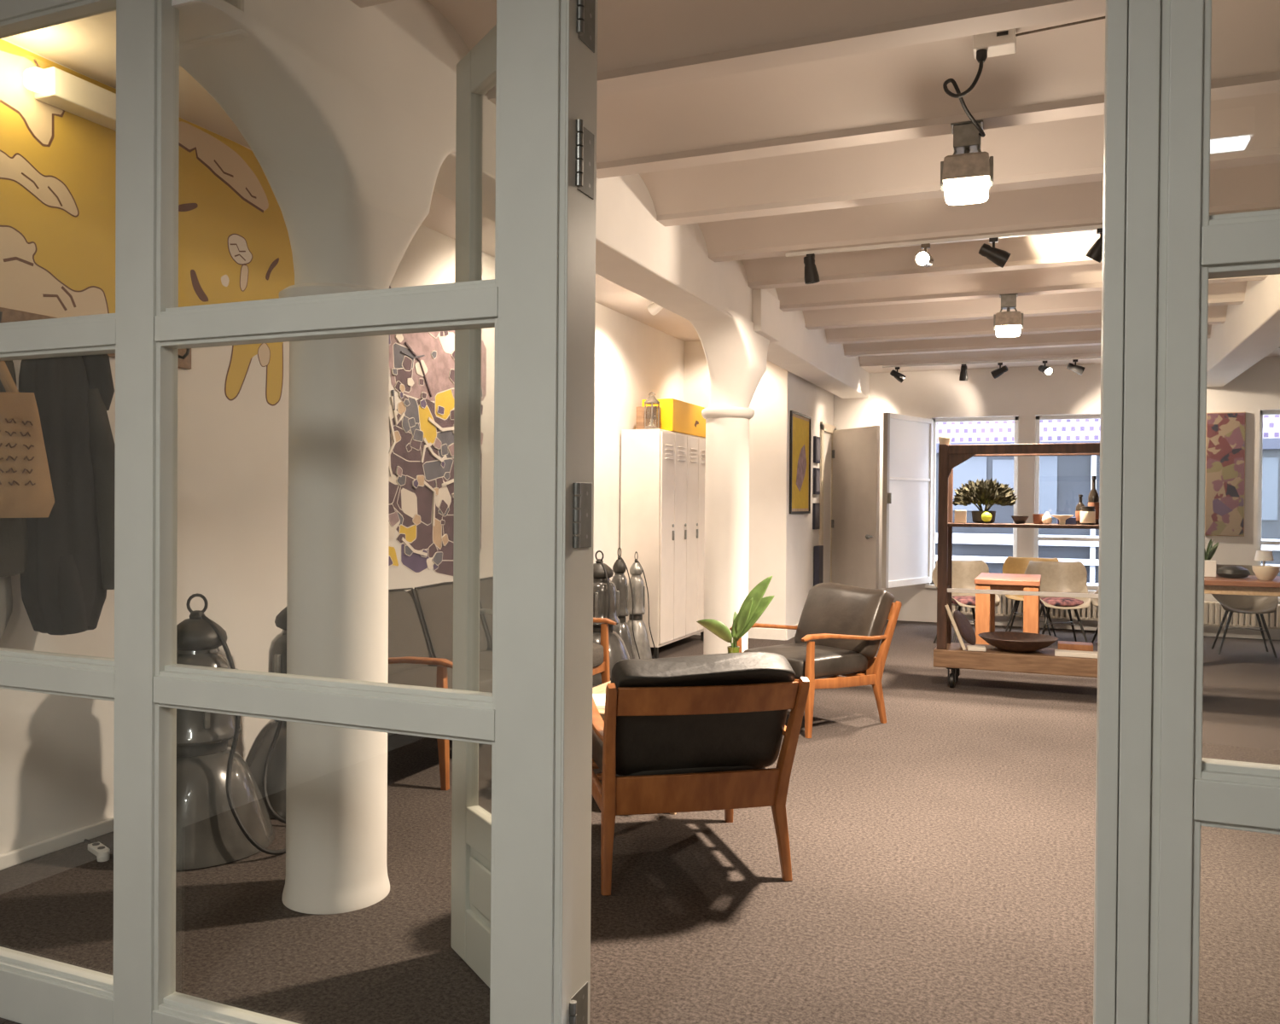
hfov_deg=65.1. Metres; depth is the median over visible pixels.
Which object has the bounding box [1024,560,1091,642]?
shell chair
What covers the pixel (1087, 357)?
track
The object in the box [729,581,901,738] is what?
armchair
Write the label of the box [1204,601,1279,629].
radiator
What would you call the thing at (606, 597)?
lamp
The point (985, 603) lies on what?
stool
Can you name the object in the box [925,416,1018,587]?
window
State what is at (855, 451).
door
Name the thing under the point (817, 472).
print
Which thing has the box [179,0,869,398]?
beam
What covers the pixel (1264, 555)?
table lamp
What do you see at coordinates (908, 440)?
window shutter
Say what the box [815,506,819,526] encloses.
print
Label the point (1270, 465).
blind
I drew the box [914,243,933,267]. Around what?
track spotlight
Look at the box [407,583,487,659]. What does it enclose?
cushion
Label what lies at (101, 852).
power strip
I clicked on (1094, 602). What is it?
shell chair
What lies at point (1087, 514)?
jar
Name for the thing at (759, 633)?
baseboard
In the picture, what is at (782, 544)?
wall pier
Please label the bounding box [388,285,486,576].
wall mural
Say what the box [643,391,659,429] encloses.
lantern
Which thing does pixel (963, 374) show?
track spotlight
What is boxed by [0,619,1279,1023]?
floor
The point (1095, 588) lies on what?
window
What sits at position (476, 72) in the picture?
door
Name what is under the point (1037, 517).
cup
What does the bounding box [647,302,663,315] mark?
track spotlight
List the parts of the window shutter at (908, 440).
handle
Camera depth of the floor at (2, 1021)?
2.87 m
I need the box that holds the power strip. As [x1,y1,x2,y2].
[83,838,110,861]
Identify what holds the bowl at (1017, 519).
on the rack at (948, 654)
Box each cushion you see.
[387,665,492,692]
[388,590,429,674]
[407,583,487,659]
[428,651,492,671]
[479,577,493,650]
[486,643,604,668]
[592,728,765,776]
[610,651,795,775]
[744,642,867,679]
[794,581,894,659]
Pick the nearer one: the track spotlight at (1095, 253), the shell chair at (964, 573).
the track spotlight at (1095, 253)
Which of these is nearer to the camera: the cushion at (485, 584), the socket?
the socket
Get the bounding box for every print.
[815,470,820,491]
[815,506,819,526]
[816,438,820,460]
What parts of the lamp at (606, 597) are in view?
cord, lamp shade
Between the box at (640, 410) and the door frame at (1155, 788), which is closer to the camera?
the door frame at (1155, 788)
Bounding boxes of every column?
[171,0,455,914]
[689,289,779,654]
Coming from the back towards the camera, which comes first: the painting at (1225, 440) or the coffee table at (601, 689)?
the painting at (1225, 440)
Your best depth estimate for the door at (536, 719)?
2.36 m
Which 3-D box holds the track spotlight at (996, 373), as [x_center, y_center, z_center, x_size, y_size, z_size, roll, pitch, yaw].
[3.988,-1.566,11.127,0.182,0.174,0.092,1,1,35]
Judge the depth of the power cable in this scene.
3.91 m
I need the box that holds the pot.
[971,510,995,523]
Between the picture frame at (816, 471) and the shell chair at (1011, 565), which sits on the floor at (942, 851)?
the shell chair at (1011, 565)
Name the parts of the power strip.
cord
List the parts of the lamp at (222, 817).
lamp shade, cord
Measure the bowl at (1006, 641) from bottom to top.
0.108 m
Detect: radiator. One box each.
[951,593,1098,621]
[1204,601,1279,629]
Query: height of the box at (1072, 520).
0.055 m
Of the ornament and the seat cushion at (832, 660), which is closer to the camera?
the seat cushion at (832, 660)
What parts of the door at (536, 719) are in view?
hinge plate, hinge plate, hinge plate, hinge plate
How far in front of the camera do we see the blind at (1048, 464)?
17.28 m
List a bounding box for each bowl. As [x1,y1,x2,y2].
[978,631,1058,652]
[1011,515,1028,523]
[1051,514,1073,524]
[1251,565,1279,580]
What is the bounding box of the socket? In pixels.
[92,842,104,849]
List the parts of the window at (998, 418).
sill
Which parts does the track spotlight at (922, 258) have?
stem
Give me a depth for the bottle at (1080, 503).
7.47 m
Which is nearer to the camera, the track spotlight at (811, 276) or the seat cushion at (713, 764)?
the seat cushion at (713, 764)
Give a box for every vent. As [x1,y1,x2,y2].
[665,444,673,459]
[678,446,685,461]
[690,448,697,462]
[701,449,705,464]
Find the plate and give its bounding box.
[953,610,976,645]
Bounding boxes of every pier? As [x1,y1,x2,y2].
[683,340,833,629]
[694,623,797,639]
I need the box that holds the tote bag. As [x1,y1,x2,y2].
[0,360,54,517]
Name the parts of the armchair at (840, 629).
leg, armrest, leg, armrest, rail, leg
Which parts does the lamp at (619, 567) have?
lamp shade, cord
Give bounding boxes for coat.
[0,360,28,576]
[0,576,12,640]
[18,354,115,635]
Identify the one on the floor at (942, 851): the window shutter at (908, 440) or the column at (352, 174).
the column at (352, 174)
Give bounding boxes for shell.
[1041,511,1052,523]
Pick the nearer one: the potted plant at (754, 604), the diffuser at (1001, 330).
the potted plant at (754, 604)
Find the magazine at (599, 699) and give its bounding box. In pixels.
[592,693,605,709]
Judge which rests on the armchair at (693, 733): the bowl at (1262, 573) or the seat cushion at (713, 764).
the seat cushion at (713, 764)
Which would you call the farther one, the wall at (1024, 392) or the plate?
the wall at (1024, 392)
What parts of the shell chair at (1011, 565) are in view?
leg, leg, leg, leg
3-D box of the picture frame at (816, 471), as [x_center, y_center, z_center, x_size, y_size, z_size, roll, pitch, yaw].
[2.023,-0.352,11.495,0.033,0.300,0.240,1,1,22]
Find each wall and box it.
[0,38,684,854]
[833,356,1279,639]
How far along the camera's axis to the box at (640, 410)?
9.20 m
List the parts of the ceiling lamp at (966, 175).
bracket stem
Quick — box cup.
[1032,513,1044,523]
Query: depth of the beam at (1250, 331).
8.07 m
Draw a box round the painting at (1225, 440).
[1204,412,1245,536]
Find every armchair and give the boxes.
[387,576,616,790]
[591,651,809,895]
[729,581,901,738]
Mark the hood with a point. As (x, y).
(99, 389)
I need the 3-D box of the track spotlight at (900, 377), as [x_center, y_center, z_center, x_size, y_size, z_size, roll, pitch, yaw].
[2.968,-1.575,11.549,0.181,0.180,0.092,0,1,2]
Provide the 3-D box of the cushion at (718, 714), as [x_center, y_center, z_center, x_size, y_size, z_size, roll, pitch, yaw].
[0.216,0.737,3.662,0.660,0.468,0.355,0,1,-13]
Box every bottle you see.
[1075,494,1084,524]
[1088,475,1099,524]
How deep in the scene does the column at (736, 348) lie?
7.63 m
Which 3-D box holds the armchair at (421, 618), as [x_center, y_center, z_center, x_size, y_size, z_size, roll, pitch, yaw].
[-0.921,0.881,5.891,0.857,0.918,1.976,1,1,22]
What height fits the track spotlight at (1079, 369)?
0.171 m
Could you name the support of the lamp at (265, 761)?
on the floor at (942, 851)
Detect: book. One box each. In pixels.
[966,645,985,651]
[1054,649,1097,658]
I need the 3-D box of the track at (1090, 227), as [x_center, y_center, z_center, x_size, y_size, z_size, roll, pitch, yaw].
[2.227,-1.628,5.881,2.800,0.020,0.032,1,1,22]
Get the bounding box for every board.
[813,545,823,586]
[945,604,965,650]
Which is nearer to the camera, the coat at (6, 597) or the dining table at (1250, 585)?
the coat at (6, 597)
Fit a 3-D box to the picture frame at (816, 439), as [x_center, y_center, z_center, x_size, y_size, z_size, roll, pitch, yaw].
[2.026,-0.712,11.491,0.033,0.300,0.240,1,1,22]
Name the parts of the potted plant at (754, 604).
stem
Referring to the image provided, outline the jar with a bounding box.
[1080,506,1095,524]
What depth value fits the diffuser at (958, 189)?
4.17 m
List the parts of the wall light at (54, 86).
bulb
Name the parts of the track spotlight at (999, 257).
stem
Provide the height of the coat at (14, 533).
0.912 m
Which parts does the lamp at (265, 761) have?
lamp shade, cord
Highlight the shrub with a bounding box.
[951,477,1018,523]
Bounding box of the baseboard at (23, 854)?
[0,733,393,870]
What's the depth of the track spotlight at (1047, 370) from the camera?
10.89 m
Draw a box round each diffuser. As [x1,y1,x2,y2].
[944,175,988,204]
[995,325,1020,337]
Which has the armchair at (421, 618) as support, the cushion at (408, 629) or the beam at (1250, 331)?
the cushion at (408, 629)
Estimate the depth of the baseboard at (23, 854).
3.97 m
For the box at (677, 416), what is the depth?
9.45 m
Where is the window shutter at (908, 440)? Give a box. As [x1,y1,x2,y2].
[881,412,933,587]
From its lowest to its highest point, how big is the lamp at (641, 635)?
0.968 m
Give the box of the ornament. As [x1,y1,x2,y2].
[981,512,991,523]
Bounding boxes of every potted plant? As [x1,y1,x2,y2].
[696,576,774,653]
[1204,538,1218,577]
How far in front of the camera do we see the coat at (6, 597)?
3.64 m
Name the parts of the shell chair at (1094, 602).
leg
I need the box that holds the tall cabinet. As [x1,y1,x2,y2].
[620,429,705,658]
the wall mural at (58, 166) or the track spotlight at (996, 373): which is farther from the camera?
the track spotlight at (996, 373)
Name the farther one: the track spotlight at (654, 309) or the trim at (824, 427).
the trim at (824, 427)
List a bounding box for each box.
[636,406,660,429]
[641,398,705,437]
[954,510,966,523]
[972,16,1105,63]
[1056,517,1076,524]
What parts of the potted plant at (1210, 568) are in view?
pot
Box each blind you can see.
[952,456,986,511]
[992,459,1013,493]
[1038,455,1057,517]
[1261,457,1278,520]
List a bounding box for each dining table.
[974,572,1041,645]
[1204,574,1279,596]
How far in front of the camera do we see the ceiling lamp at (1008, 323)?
7.57 m
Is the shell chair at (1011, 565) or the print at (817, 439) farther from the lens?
the print at (817, 439)
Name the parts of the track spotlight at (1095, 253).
stem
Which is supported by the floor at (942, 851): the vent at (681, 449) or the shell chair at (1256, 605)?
the shell chair at (1256, 605)
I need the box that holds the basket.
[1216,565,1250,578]
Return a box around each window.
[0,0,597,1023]
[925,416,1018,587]
[935,414,1279,585]
[1034,414,1100,593]
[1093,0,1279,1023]
[1257,410,1279,601]
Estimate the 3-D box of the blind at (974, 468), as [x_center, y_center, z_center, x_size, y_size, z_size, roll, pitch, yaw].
[5.828,-0.521,17.799,0.600,1.000,0.040,1,1,22]
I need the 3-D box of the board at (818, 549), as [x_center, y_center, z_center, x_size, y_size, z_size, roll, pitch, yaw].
[2.049,0.848,11.529,0.060,0.920,0.230,1,1,22]
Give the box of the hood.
[81,354,114,410]
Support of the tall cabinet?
on the floor at (942, 851)
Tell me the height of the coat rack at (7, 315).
0.120 m
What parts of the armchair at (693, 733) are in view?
rail, armrest, leg, leg, armrest, leg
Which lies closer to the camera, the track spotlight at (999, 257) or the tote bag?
the tote bag
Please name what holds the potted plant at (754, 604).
on the coffee table at (601, 689)
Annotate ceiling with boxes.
[3,0,1279,372]
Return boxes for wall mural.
[0,38,294,406]
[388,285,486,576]
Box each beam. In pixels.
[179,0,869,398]
[1206,273,1279,387]
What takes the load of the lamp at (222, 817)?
on the floor at (942, 851)
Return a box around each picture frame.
[812,503,820,529]
[813,436,820,463]
[813,467,820,494]
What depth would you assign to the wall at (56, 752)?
4.85 m
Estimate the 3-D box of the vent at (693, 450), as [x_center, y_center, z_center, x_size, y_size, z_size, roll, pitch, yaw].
[0.519,-0.548,9.737,0.012,0.134,0.170,1,1,22]
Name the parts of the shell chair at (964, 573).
leg, leg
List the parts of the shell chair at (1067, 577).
leg, leg, leg, leg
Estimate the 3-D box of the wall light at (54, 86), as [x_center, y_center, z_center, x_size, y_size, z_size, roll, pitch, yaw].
[-2.205,-1.651,4.063,0.110,0.110,0.590,1,1,22]
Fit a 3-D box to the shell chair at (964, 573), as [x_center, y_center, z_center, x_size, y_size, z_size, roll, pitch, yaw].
[3.243,0.911,9.987,0.604,0.848,0.570,0,1,-8]
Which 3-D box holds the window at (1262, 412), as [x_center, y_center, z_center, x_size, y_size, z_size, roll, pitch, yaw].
[7.068,-0.068,10.558,1.060,2.030,0.230,1,1,22]
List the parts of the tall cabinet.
leg, door, handle, door, handle, door, door, leg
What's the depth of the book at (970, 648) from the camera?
7.57 m
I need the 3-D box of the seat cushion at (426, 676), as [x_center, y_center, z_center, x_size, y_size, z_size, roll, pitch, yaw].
[-1.106,0.938,5.295,0.680,0.177,0.615,1,1,22]
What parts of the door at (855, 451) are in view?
knob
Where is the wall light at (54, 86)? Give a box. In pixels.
[23,66,116,131]
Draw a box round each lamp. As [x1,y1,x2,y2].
[175,708,285,871]
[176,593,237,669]
[244,719,286,823]
[267,606,286,674]
[592,550,630,685]
[611,547,639,658]
[627,551,657,658]
[940,119,993,204]
[993,293,1023,337]
[1254,550,1273,565]
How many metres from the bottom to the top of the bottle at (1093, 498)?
0.365 m
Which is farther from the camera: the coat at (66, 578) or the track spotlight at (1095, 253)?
the track spotlight at (1095, 253)
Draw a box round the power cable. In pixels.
[942,60,985,137]
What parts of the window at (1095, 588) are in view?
sill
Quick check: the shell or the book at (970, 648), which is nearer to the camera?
the shell
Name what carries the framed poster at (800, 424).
attached to the wall pier at (782, 544)
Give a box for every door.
[450,24,496,988]
[831,424,879,589]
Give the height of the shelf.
0.027 m
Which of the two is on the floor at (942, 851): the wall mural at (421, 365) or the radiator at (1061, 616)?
the radiator at (1061, 616)
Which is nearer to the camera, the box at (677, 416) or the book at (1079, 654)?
the book at (1079, 654)
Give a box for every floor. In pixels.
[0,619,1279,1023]
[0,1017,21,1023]
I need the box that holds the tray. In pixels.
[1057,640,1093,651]
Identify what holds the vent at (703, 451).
attached to the tall cabinet
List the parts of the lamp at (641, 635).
lamp shade, cord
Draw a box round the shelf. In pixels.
[947,522,1099,529]
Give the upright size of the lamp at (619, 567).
1.020 m
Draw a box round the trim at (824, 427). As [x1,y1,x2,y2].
[818,421,836,581]
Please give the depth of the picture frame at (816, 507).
11.42 m
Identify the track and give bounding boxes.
[785,209,1274,256]
[882,356,1100,367]
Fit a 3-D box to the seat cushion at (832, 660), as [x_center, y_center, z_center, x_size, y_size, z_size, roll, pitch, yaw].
[1.064,0.953,6.461,0.660,0.159,0.585,0,1,-38]
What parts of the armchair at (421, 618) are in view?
armrest, leg, rail, armrest, leg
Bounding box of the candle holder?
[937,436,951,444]
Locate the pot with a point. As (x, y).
(976, 514)
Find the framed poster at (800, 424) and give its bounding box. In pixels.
[789,410,811,513]
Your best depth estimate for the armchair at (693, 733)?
3.62 m
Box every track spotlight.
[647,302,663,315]
[803,253,820,284]
[890,366,906,383]
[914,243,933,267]
[959,364,967,380]
[978,237,1011,267]
[990,362,1008,378]
[1038,360,1053,375]
[1066,359,1084,375]
[1085,227,1102,262]
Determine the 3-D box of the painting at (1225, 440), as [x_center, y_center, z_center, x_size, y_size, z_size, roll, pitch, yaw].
[6.294,-0.406,10.797,0.370,1.330,0.033,1,1,22]
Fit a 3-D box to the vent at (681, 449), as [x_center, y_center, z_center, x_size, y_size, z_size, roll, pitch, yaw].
[0.391,-0.546,9.429,0.012,0.134,0.170,1,1,22]
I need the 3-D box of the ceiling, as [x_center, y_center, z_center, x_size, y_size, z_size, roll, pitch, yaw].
[3.134,-1.932,6.576,8.260,0.610,10.630,1,1,22]
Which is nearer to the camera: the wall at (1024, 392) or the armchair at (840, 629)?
the armchair at (840, 629)
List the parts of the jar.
lid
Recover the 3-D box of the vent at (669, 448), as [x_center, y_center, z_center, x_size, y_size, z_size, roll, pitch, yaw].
[0.264,-0.544,9.120,0.012,0.134,0.170,1,1,22]
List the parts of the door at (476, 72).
panel, handle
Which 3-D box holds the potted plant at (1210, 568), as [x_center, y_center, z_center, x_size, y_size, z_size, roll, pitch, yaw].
[5.124,0.414,9.085,0.203,0.341,0.176,1,1,22]
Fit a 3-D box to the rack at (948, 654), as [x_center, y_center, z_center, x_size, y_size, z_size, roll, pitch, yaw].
[3.167,0.424,7.513,1.810,1.859,0.460,1,1,22]
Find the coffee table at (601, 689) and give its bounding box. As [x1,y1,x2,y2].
[592,680,676,814]
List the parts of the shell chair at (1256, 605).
leg, leg, leg, leg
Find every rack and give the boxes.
[0,307,191,369]
[933,442,1204,687]
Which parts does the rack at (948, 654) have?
post, post, cross rail, rail, rail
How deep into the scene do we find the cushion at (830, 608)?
6.53 m
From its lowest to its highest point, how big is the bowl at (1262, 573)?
0.120 m
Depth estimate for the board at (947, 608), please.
7.59 m
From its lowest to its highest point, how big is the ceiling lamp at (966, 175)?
0.310 m
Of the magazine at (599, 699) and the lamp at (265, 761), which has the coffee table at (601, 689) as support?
the magazine at (599, 699)
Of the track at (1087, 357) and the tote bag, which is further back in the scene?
the track at (1087, 357)
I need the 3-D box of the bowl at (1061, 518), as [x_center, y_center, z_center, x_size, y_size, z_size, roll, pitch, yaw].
[3.127,0.058,7.430,0.156,0.070,0.156,1,1,22]
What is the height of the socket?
0.003 m
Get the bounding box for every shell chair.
[931,559,1000,643]
[1002,556,1058,636]
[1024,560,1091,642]
[1090,589,1098,644]
[1211,564,1278,657]

